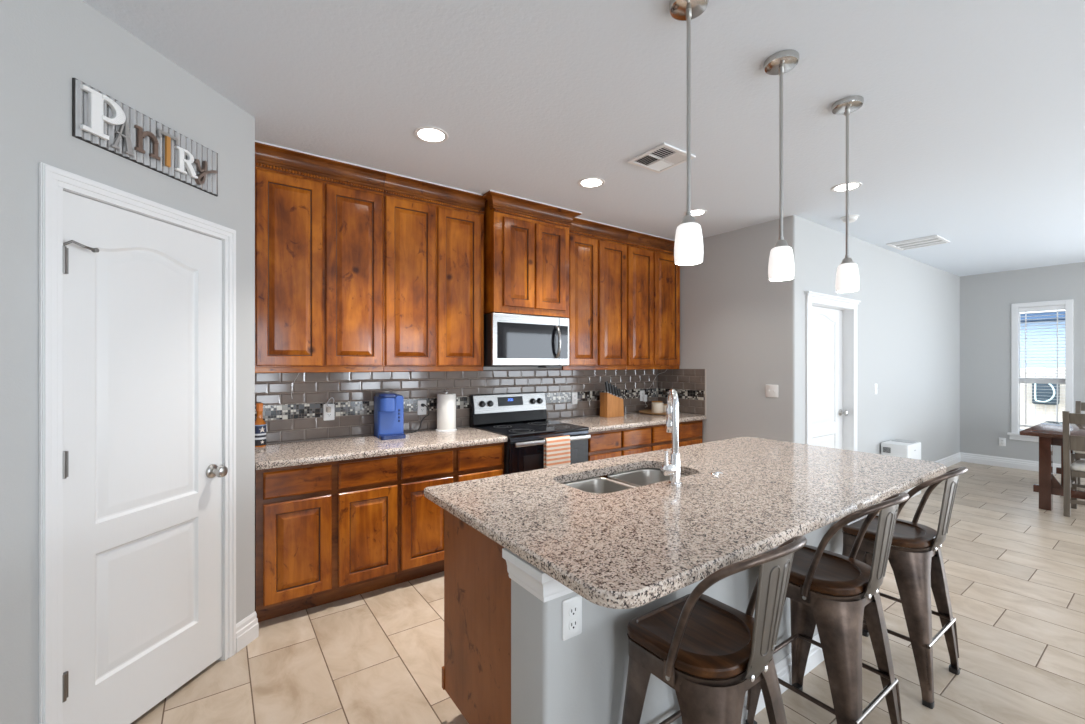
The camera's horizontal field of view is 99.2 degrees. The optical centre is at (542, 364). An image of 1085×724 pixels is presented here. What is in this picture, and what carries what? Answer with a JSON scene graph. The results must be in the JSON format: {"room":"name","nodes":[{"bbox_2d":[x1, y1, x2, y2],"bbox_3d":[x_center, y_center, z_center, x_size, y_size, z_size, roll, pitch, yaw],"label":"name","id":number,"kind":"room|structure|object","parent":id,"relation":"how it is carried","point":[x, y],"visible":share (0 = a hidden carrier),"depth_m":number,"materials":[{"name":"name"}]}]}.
{"room":"kitchen","nodes":[
{"label":"kitchen","id":0,"kind":"room"},
{"bbox_2d":[0,0,254,723],"bbox_3d":[-1.765,0.069,1.239,0.101,2.743,2.450,0,0,9],"label":"wall","id":1,"kind":"structure","parent":0,"point":[45,44],"depth_m":1.57,"materials":[{"name":"grey paint"}]},
{"bbox_2d":[39,162,235,723],"bbox_3d":[-1.645,0.386,1.925,0.118,2.109,0.790,0,0,9],"label":"trim","id":2,"kind":"structure","parent":1,"relation":"attached to","point":[53,181],"depth_m":1.57,"materials":[{"name":"white wood"}]},
{"bbox_2d":[62,191,227,723],"bbox_3d":[-1.596,0.408,1.911,0.106,2.020,0.671,0,0,9],"label":"door","id":3,"kind":"structure","parent":1,"relation":"in","point":[143,471],"depth_m":1.85,"materials":[{"name":"painted wood"},{"name":"dark nickel"}]},
{"bbox_2d":[72,78,217,195],"bbox_3d":[-1.585,-0.903,1.911,0.039,0.205,0.591,0,0,9],"label":"sign","id":4,"kind":"object","parent":1,"relation":"attached to","point":[100,120],"visible":1,"depth_m":1.83,"materials":[{"name":"silver metal"}]},
{"bbox_2d":[236,611,258,652],"bbox_3d":[-1.703,1.373,1.258,0.018,0.135,2.407,0,0,9],"label":"baseboard","id":5,"kind":"structure","parent":1,"relation":"attached to","point":[247,629],"depth_m":2.37,"materials":[{"name":"white wood"}]},
{"bbox_2d":[269,366,632,443],"bbox_3d":[0.975,0.069,5.113,10.960,2.743,0.120,0,0,-35],"label":"wall","id":6,"kind":"structure","parent":0,"point":[484,368],"depth_m":4.14,"materials":[{"name":"grey paint"}]},
{"bbox_2d":[255,140,386,372],"bbox_3d":[-1.476,-0.625,3.057,0.768,1.354,0.380,0,0,-35],"label":"upper cabinet","id":7,"kind":"object","parent":6,"relation":"attached to","point":[319,220],"visible":0.99,"depth_m":2.92,"materials":[{"name":"brown wood"}]},
{"bbox_2d":[383,172,486,371],"bbox_3d":[-0.845,-0.625,3.504,0.774,1.354,0.380,0,0,-35],"label":"upper cabinet","id":8,"kind":"object","parent":6,"relation":"attached to","point":[434,233],"visible":0.99,"depth_m":3.37,"materials":[{"name":"brown wood"}]},
{"bbox_2d":[255,369,657,443],"bbox_3d":[-0.298,0.286,4.133,3.946,0.477,0.009,0,0,-35],"label":"tiled wall","id":9,"kind":"structure","parent":6,"relation":"attached to","point":[298,416],"depth_m":3.61,"materials":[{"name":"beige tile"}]},
{"bbox_2d":[323,404,334,420],"bbox_3d":[-1.508,0.338,3.265,0.072,0.116,0.008,0,0,-35],"label":"wall outlet","id":10,"kind":"object","parent":9,"relation":"attached to","point":[331,415],"visible":1,"depth_m":3.26,"materials":[{"name":"white plastic"}]},
{"bbox_2d":[326,397,333,412],"bbox_3d":[-1.493,0.286,3.253,0.051,0.105,0.028,0,0,-35],"label":"charger","id":11,"kind":"object","parent":10,"relation":"attached to","point":[328,409],"visible":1,"depth_m":3.24,"materials":[{"name":"beige plastic"}]},
{"bbox_2d":[418,400,425,414],"bbox_3d":[-0.953,0.342,3.658,0.072,0.116,0.008,0,0,-35],"label":"wall outlet","id":12,"kind":"object","parent":9,"relation":"attached to","point":[421,410],"visible":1,"depth_m":3.65,"materials":[{"name":"white plastic"}]},
{"bbox_2d":[572,392,576,403],"bbox_3d":[0.318,0.335,4.558,0.072,0.116,0.008,0,0,-35],"label":"wall outlet","id":13,"kind":"object","parent":9,"relation":"attached to","point":[574,394],"visible":1,"depth_m":4.55,"materials":[{"name":"white plastic"}]},
{"bbox_2d":[640,390,644,400],"bbox_3d":[1.108,0.348,5.118,0.072,0.116,0.008,0,0,-35],"label":"wall outlet","id":14,"kind":"object","parent":9,"relation":"attached to","point":[642,392],"visible":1,"depth_m":5.11,"materials":[{"name":"white plastic"}]},
{"bbox_2d":[643,395,646,403],"bbox_3d":[1.142,0.407,5.120,0.054,0.140,0.027,0,0,-35],"label":"plug adapter","id":15,"kind":"object","parent":14,"relation":"attached to","point":[644,396],"visible":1,"depth_m":5.11,"materials":[{"name":"white plastic"}]},
{"bbox_2d":[483,190,581,317],"bbox_3d":[-0.170,-0.854,3.910,0.892,0.898,0.497,0,0,-35],"label":"upper cabinet","id":16,"kind":"object","parent":6,"relation":"attached to","point":[526,241],"visible":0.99,"depth_m":3.71,"materials":[{"name":"brown wood"}]},
{"bbox_2d":[483,313,568,367],"bbox_3d":[-0.177,-0.185,3.905,0.752,0.426,0.490,0,0,-35],"label":"microwave","id":17,"kind":"object","parent":16,"relation":"attached to","point":[510,340],"visible":0.98,"depth_m":3.71,"materials":[{"name":"silver metal"}]},
{"bbox_2d":[562,217,631,369],"bbox_3d":[0.437,-0.625,4.411,0.787,1.354,0.380,0,0,-35],"label":"upper cabinet","id":18,"kind":"object","parent":6,"relation":"attached to","point":[597,250],"visible":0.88,"depth_m":4.29,"materials":[{"name":"brown wood"}]},
{"bbox_2d":[626,230,679,369],"bbox_3d":[1.092,-0.625,4.875,0.815,1.354,0.380,0,0,-35],"label":"upper cabinet","id":19,"kind":"object","parent":6,"relation":"attached to","point":[652,273],"visible":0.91,"depth_m":4.72,"materials":[{"name":"brown wood"}]},
{"bbox_2d":[83,0,1084,276],"bbox_3d":[3.003,-1.363,2.249,11.160,0.120,7.600,0,0,-35],"label":"ceiling","id":20,"kind":"structure","parent":0,"point":[968,130],"depth_m":2.27,"materials":[{"name":"white paint"}]},
{"bbox_2d":[414,126,447,142],"bbox_3d":[-0.631,-1.300,2.622,0.192,0.004,0.192,0,0,-35],"label":"recessed light","id":21,"kind":"object","parent":20,"relation":"in","point":[429,134],"visible":1,"depth_m":2.61,"materials":[{"name":"white"}]},
{"bbox_2d":[578,177,604,187],"bbox_3d":[0.351,-1.300,3.312,0.192,0.004,0.192,0,0,-35],"label":"recessed light","id":22,"kind":"object","parent":20,"relation":"in","point":[590,182],"visible":1,"depth_m":3.30,"materials":[{"name":"white"}]},
{"bbox_2d":[628,143,695,172],"bbox_3d":[0.751,-1.297,2.920,0.300,0.012,0.298,0,0,-35],"label":"ceiling vent","id":23,"kind":"object","parent":20,"relation":"in","point":[663,157],"visible":0.96,"depth_m":2.91,"materials":[{"name":"white metal"}]},
{"bbox_2d":[669,0,708,264],"bbox_3d":[0.524,-0.834,1.658,0.136,0.938,0.136,0,0,-35],"label":"pendant light","id":24,"kind":"object","parent":20,"relation":"hanging from","point":[688,246],"visible":1,"depth_m":1.65,"materials":[{"name":"white glass"}]},
{"bbox_2d":[684,209,706,216],"bbox_3d":[1.313,-1.300,3.969,0.192,0.004,0.192,0,0,-35],"label":"recessed light","id":25,"kind":"object","parent":20,"relation":"in","point":[695,212],"visible":0.63,"depth_m":3.96,"materials":[{"name":"white"}]},
{"bbox_2d":[764,50,798,280],"bbox_3d":[1.024,-0.834,1.981,0.136,0.938,0.136,0,0,-35],"label":"pendant light","id":26,"kind":"object","parent":20,"relation":"hanging from","point":[781,267],"visible":1,"depth_m":1.97,"materials":[{"name":"white glass"}]},
{"bbox_2d":[831,182,861,191],"bbox_3d":[2.231,-1.300,3.391,0.192,0.004,0.192,0,0,-35],"label":"recessed light","id":27,"kind":"object","parent":20,"relation":"in","point":[852,185],"visible":0.91,"depth_m":3.39,"materials":[{"name":"white"}]},
{"bbox_2d":[831,95,863,292],"bbox_3d":[1.522,-0.834,2.307,0.136,0.938,0.136,0,0,-35],"label":"pendant light","id":28,"kind":"object","parent":20,"relation":"hanging from","point":[847,274],"visible":1,"depth_m":2.29,"materials":[{"name":"white glass"}]},
{"bbox_2d":[840,215,858,222],"bbox_3d":[2.718,-1.280,4.087,0.140,0.044,0.140,0,0,-35],"label":"smoke detector","id":29,"kind":"object","parent":20,"relation":"attached to","point":[852,218],"visible":0.84,"depth_m":4.05,"materials":[{"name":"white plastic"}]},
{"bbox_2d":[886,235,949,250],"bbox_3d":[4.019,-1.297,4.945,0.445,0.012,0.433,0,0,-35],"label":"ceiling vent","id":30,"kind":"object","parent":20,"relation":"in","point":[934,239],"visible":1,"depth_m":4.93,"materials":[{"name":"white metal"}]},
{"bbox_2d":[131,462,1084,723],"bbox_3d":[3.003,1.500,2.249,11.160,0.120,7.600,0,0,-35],"label":"floor","id":31,"kind":"structure","parent":0,"point":[1015,568],"depth_m":2.31,"materials":[{"name":"tile"}]},
{"bbox_2d":[255,454,398,621],"bbox_3d":[-1.403,1.003,2.965,0.780,0.874,0.614,0,0,-35],"label":"base cabinet","id":32,"kind":"object","parent":31,"relation":"on","point":[326,532],"visible":0.95,"depth_m":2.69,"materials":[{"name":"brown wood"}]},
{"bbox_2d":[255,427,506,469],"bbox_3d":[-1.078,0.545,3.178,1.561,0.039,0.647,0,0,-35],"label":"countertop","id":33,"kind":"structure","parent":32,"relation":"on","point":[274,455],"depth_m":2.99,"materials":[{"name":"stone"}]},
{"bbox_2d":[255,403,265,446],"bbox_3d":[-1.816,0.387,2.966,0.074,0.276,0.074,0,0,-35],"label":"glass bottle","id":34,"kind":"object","parent":33,"relation":"on","point":[260,424],"visible":0.83,"depth_m":2.95,"materials":[{"name":"orange"}]},
{"bbox_2d":[374,392,428,439],"bbox_3d":[-1.014,0.366,3.433,0.421,0.318,0.322,0,0,-30],"label":"coffee maker","id":35,"kind":"object","parent":33,"relation":"on","point":[388,406],"visible":1,"depth_m":3.29,"materials":[{"name":"blue plastic"}]},
{"bbox_2d":[379,433,405,439],"bbox_3d":[-1.062,0.512,3.275,0.170,0.026,0.095,0,0,-30],"label":"drip tray","id":36,"kind":"object","parent":35,"relation":"on","point":[382,436],"depth_m":3.25,"materials":[{"name":"blue plastic"}]},
{"bbox_2d":[436,389,456,431],"bbox_3d":[-0.763,0.363,3.668,0.166,0.325,0.166,0,0,-35],"label":"paper towel holder","id":37,"kind":"object","parent":33,"relation":"on","point":[446,402],"visible":1,"depth_m":3.60,"materials":[{"name":"white paper"}]},
{"bbox_2d":[395,442,503,584],"bbox_3d":[-0.766,1.003,3.417,0.778,0.874,0.614,0,0,-35],"label":"base cabinet","id":38,"kind":"object","parent":31,"relation":"on","point":[421,520],"visible":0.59,"depth_m":3.06,"materials":[{"name":"brown wood"}]},
{"bbox_2d":[469,392,590,474],"bbox_3d":[-0.105,0.848,3.825,0.759,1.185,0.710,0,0,-35],"label":"electric range","id":39,"kind":"object","parent":31,"relation":"on","point":[521,417],"visible":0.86,"depth_m":3.83,"materials":[{"name":"black metal"}]},
{"bbox_2d":[504,438,508,474],"bbox_3d":[-0.120,0.980,3.845,0.759,0.880,0.605,0,0,-35],"label":"panel","id":40,"kind":"object","parent":39,"relation":"in","point":[506,444],"depth_m":3.39,"materials":[{"name":"black metal"}]},
{"bbox_2d":[473,420,588,438],"bbox_3d":[-0.097,0.528,3.814,0.759,0.024,0.602,0,0,-35],"label":"glass cooktop","id":41,"kind":"object","parent":39,"relation":"in","point":[513,429],"depth_m":3.71,"materials":[{"name":"black glass"}]},
{"bbox_2d":[509,434,590,473],"bbox_3d":[0.078,0.904,3.567,0.751,0.672,0.076,0,0,-35],"label":"oven","id":42,"kind":"object","parent":39,"relation":"in","point":[527,453],"depth_m":3.48,"materials":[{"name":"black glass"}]},
{"bbox_2d":[544,435,569,467],"bbox_3d":[0.114,0.749,3.556,0.230,0.383,0.039,0,0,-35],"label":"dish towel","id":43,"kind":"object","parent":39,"relation":"hanging from","point":[556,449],"visible":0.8,"depth_m":3.53,"materials":[{"name":"fabric"}]},
{"bbox_2d":[588,426,650,460],"bbox_3d":[0.517,1.003,4.325,0.818,0.874,0.614,0,0,-35],"label":"base cabinet","id":44,"kind":"object","parent":31,"relation":"on","point":[627,441],"visible":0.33,"depth_m":4.06,"materials":[{"name":"brown wood"}]},
{"bbox_2d":[550,412,705,431],"bbox_3d":[0.843,0.545,4.538,1.597,0.039,0.647,0,0,-35],"label":"countertop","id":45,"kind":"structure","parent":44,"relation":"on","point":[635,419],"depth_m":4.32,"materials":[{"name":"stone"}]},
{"bbox_2d":[600,392,623,417],"bbox_3d":[0.700,0.403,4.656,0.230,0.244,0.110,0,0,-35],"label":"knife block","id":46,"kind":"object","parent":45,"relation":"on","point":[610,405],"visible":1,"depth_m":4.59,"materials":[{"name":"brown wood"}]},
{"bbox_2d":[605,381,608,392],"bbox_3d":[0.638,0.227,4.575,0.051,0.123,0.024,0,0,-35],"label":"kitchen knife","id":47,"kind":"object","parent":46,"relation":"on","point":[606,382],"visible":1,"depth_m":4.56,"materials":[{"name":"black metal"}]},
{"bbox_2d":[608,383,611,393],"bbox_3d":[0.671,0.243,4.598,0.050,0.117,0.024,0,0,-35],"label":"kitchen knife","id":48,"kind":"object","parent":46,"relation":"on","point":[609,384],"visible":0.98,"depth_m":4.59,"materials":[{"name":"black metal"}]},
{"bbox_2d":[639,409,665,414],"bbox_3d":[1.244,0.514,4.943,0.424,0.022,0.424,0,0,-35],"label":"round tray","id":49,"kind":"object","parent":45,"relation":"on","point":[648,411],"visible":0.51,"depth_m":4.86,"materials":[{"name":"brown wood"}]},
{"bbox_2d":[651,402,662,412],"bbox_3d":[1.219,0.459,4.901,0.124,0.105,0.124,0,0,-35],"label":"candle jar","id":50,"kind":"object","parent":49,"relation":"on","point":[656,407],"visible":1,"depth_m":4.85,"materials":[{"name":"beige wax"}]},
{"bbox_2d":[442,475,842,723],"bbox_3d":[0.748,1.003,2.250,2.378,0.874,0.763,0,0,-35],"label":"kitchen island","id":51,"kind":"object","parent":31,"relation":"on","point":[507,660],"visible":0.44,"depth_m":1.50,"materials":[{"name":"white paint"}]},
{"bbox_2d":[562,595,581,640],"bbox_3d":[0.088,0.740,1.350,0.072,0.116,0.008,0,0,-35],"label":"wall outlet","id":52,"kind":"object","parent":51,"relation":"attached to","point":[571,607],"visible":0.96,"depth_m":1.34,"materials":[{"name":"white plastic"}]},
{"bbox_2d":[569,606,577,615],"bbox_3d":[0.090,0.720,1.347,0.034,0.028,0.002,0,0,-35],"label":"receptacle","id":53,"kind":"object","parent":52,"relation":"attached to","point":[573,610],"depth_m":1.35,"materials":[{"name":"white plastic"}]},
{"bbox_2d":[569,619,577,629],"bbox_3d":[0.090,0.760,1.347,0.034,0.028,0.002,0,0,-35],"label":"receptacle","id":54,"kind":"object","parent":52,"relation":"attached to","point":[573,623],"depth_m":1.35,"materials":[{"name":"white plastic"}]},
{"bbox_2d":[424,437,946,608],"bbox_3d":[0.825,0.545,2.206,2.453,0.039,1.163,0,0,-35],"label":"island countertop","id":55,"kind":"structure","parent":51,"relation":"on","point":[635,547],"depth_m":1.70,"materials":[{"name":"stone"}]},
{"bbox_2d":[561,468,688,492],"bbox_3d":[0.409,0.658,2.198,0.730,0.186,0.368,0,0,-35],"label":"sink","id":56,"kind":"object","parent":55,"relation":"in","point":[630,479],"visible":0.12,"depth_m":2.31,"materials":[{"name":"silver metal"}]},
{"bbox_2d":[661,389,681,484],"bbox_3d":[0.582,0.318,2.061,0.085,0.415,0.196,0,0,23],"label":"kitchen faucet","id":57,"kind":"object","parent":55,"relation":"on","point":[672,469],"visible":1,"depth_m":2.02,"materials":[{"name":"silver metal"}]},
{"bbox_2d":[668,453,681,484],"bbox_3d":[0.584,0.458,2.031,0.058,0.135,0.058,0,0,-35],"label":"base","id":58,"kind":"object","parent":57,"relation":"on","point":[675,478],"depth_m":2.01,"materials":[{"name":"silver metal"}]},
{"bbox_2d":[710,472,722,475],"bbox_3d":[0.826,0.517,2.198,0.053,0.016,0.043,0,0,-35],"label":"cover","id":59,"kind":"object","parent":55,"relation":"on","point":[713,473],"visible":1,"depth_m":2.19,"materials":[{"name":"silver metal"}]},
{"bbox_2d":[651,420,702,450],"bbox_3d":[1.172,1.003,4.789,0.784,0.874,0.614,0,0,-35],"label":"base cabinet","id":60,"kind":"object","parent":31,"relation":"on","point":[690,432],"visible":0.24,"depth_m":4.55,"materials":[{"name":"brown wood"}]},
{"bbox_2d":[622,536,806,723],"bbox_3d":[0.496,0.945,1.339,0.402,0.991,0.466,0,0,-35],"label":"bar stool","id":61,"kind":"object","parent":31,"relation":"on","point":[709,651],"visible":1,"depth_m":1.23,"materials":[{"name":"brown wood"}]},
{"bbox_2d":[745,492,908,723],"bbox_3d":[1.102,0.945,1.763,0.402,0.991,0.466,0,0,-35],"label":"bar stool","id":62,"kind":"object","parent":31,"relation":"on","point":[830,591],"visible":0.94,"depth_m":1.64,"materials":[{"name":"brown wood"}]},
{"bbox_2d":[881,439,920,497],"bbox_3d":[3.978,1.151,5.125,0.422,0.579,0.252,0,0,-35],"label":"appliance","id":63,"kind":"object","parent":31,"relation":"on","point":[896,447],"visible":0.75,"depth_m":5.03,"materials":[{"name":"white plastic"}]},
{"bbox_2d":[842,467,967,708],"bbox_3d":[1.691,0.945,2.180,0.402,0.991,0.466,0,0,-35],"label":"bar stool","id":64,"kind":"object","parent":31,"relation":"on","point":[918,568],"visible":0.77,"depth_m":2.03,"materials":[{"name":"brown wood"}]},
{"bbox_2d":[1020,421,1084,510],"bbox_3d":[5.755,1.060,4.687,1.490,0.760,1.060,0,0,-35],"label":"dining table","id":65,"kind":"object","parent":31,"relation":"on","point":[1050,433],"visible":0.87,"depth_m":4.57,"materials":[{"name":"brown wood"}]},
{"bbox_2d":[1062,411,1084,516],"bbox_3d":[5.249,0.940,4.298,0.545,1.000,0.492,0,0,-35],"label":"dining chair","id":66,"kind":"object","parent":31,"relation":"on","point":[1074,470],"visible":1,"depth_m":4.35,"materials":[{"name":"brown wood"}]},
{"bbox_2d":[1071,460,1084,471],"bbox_3d":[5.298,0.972,4.333,0.425,0.064,0.430,0,0,-35],"label":"seat cushion","id":67,"kind":"object","parent":66,"relation":"on","point":[1079,465],"depth_m":4.36,"materials":[{"name":"white fabric"}]},
{"bbox_2d":[1071,401,1084,483],"bbox_3d":[6.368,0.940,5.226,0.545,1.000,0.492,0,0,-35],"label":"dining chair","id":68,"kind":"object","parent":31,"relation":"on","point":[1079,406],"visible":0.34,"depth_m":5.49,"materials":[{"name":"brown wood"}]},
{"bbox_2d":[657,215,801,443],"bbox_3d":[1.810,0.069,4.694,0.140,2.743,1.530,0,0,-35],"label":"wall","id":69,"kind":"structure","parent":0,"point":[738,325],"depth_m":4.38,"materials":[{"name":"grey paint"}]},
{"bbox_2d":[658,369,704,414],"bbox_3d":[1.494,0.286,5.012,0.008,0.477,0.625,0,0,-35],"label":"tiled wall","id":70,"kind":"structure","parent":69,"relation":"attached to","point":[689,384],"depth_m":4.95,"materials":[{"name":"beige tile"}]},
{"bbox_2d":[705,369,705,414],"bbox_3d":[1.677,0.286,4.753,0.009,0.477,0.010,0,0,-35],"label":"trim","id":71,"kind":"structure","parent":69,"relation":"attached to","point":[705,369],"depth_m":4.75,"materials":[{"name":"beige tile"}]},
{"bbox_2d":[765,384,777,397],"bbox_3d":[2.074,0.242,4.185,0.018,0.116,0.118,0,0,-35],"label":"light switch","id":72,"kind":"object","parent":69,"relation":"attached to","point":[770,390],"visible":1,"depth_m":4.19,"materials":[{"name":"white plastic"}]},
{"bbox_2d":[802,218,959,461],"bbox_3d":[4.256,0.069,5.574,4.870,2.743,0.140,0,0,-35],"label":"wall","id":73,"kind":"structure","parent":0,"point":[908,312],"depth_m":5.39,"materials":[{"name":"grey paint"}]},
{"bbox_2d":[812,306,847,448],"bbox_3d":[2.755,0.438,4.511,0.884,1.985,0.106,0,0,-35],"label":"door","id":74,"kind":"structure","parent":73,"relation":"in","point":[827,324],"depth_m":4.59,"materials":[{"name":"white wood"}]},
{"bbox_2d":[805,291,860,450],"bbox_3d":[2.769,0.394,4.491,1.100,2.092,0.170,0,0,-35],"label":"trim","id":75,"kind":"structure","parent":73,"relation":"attached to","point":[849,307],"depth_m":4.71,"materials":[{"name":"white wood"}]},
{"bbox_2d":[874,384,877,393],"bbox_3d":[3.650,0.270,5.046,0.072,0.116,0.020,0,0,-35],"label":"light switch","id":76,"kind":"object","parent":73,"relation":"attached to","point":[875,385],"visible":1,"depth_m":5.04,"materials":[{"name":"white plastic"}]},
{"bbox_2d":[935,452,960,466],"bbox_3d":[4.204,1.373,5.441,4.910,0.135,0.017,0,0,-35],"label":"baseboard","id":77,"kind":"structure","parent":73,"relation":"attached to","point":[953,459],"depth_m":6.58,"materials":[{"name":"white wood"}]},
{"bbox_2d":[960,262,1084,463],"bbox_3d":[7.814,0.069,4.712,0.140,2.743,5.660,0,0,-35],"label":"wall","id":78,"kind":"structure","parent":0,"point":[986,300],"depth_m":6.53,"materials":[{"name":"grey paint"}]},
{"bbox_2d":[999,437,1005,445],"bbox_3d":[6.461,1.090,6.493,0.008,0.116,0.072,0,0,-35],"label":"wall outlet","id":79,"kind":"object","parent":78,"relation":"attached to","point":[1002,441],"visible":1,"depth_m":6.49,"materials":[{"name":"white plastic"}]},
{"bbox_2d":[960,452,1060,473],"bbox_3d":[7.019,1.373,5.699,0.017,0.135,2.850,0,0,-35],"label":"baseboard","id":80,"kind":"structure","parent":78,"relation":"attached to","point":[1022,464],"depth_m":6.48,"materials":[{"name":"white wood"}]},
{"bbox_2d":[1007,299,1072,441],"bbox_3d":[6.713,0.102,6.211,0.165,1.885,0.640,0,0,-35],"label":"window","id":81,"kind":"structure","parent":78,"relation":"attached to","point":[1017,367],"depth_m":6.25,"materials":[{"name":"white"}]},
{"bbox_2d":[1019,305,1064,426],"bbox_3d":[6.701,0.040,6.203,0.053,1.630,0.426,0,0,-35],"label":"window blind","id":82,"kind":"object","parent":78,"relation":"attached to","point":[1056,307],"visible":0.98,"depth_m":6.22,"materials":[{"name":"white plastic"}]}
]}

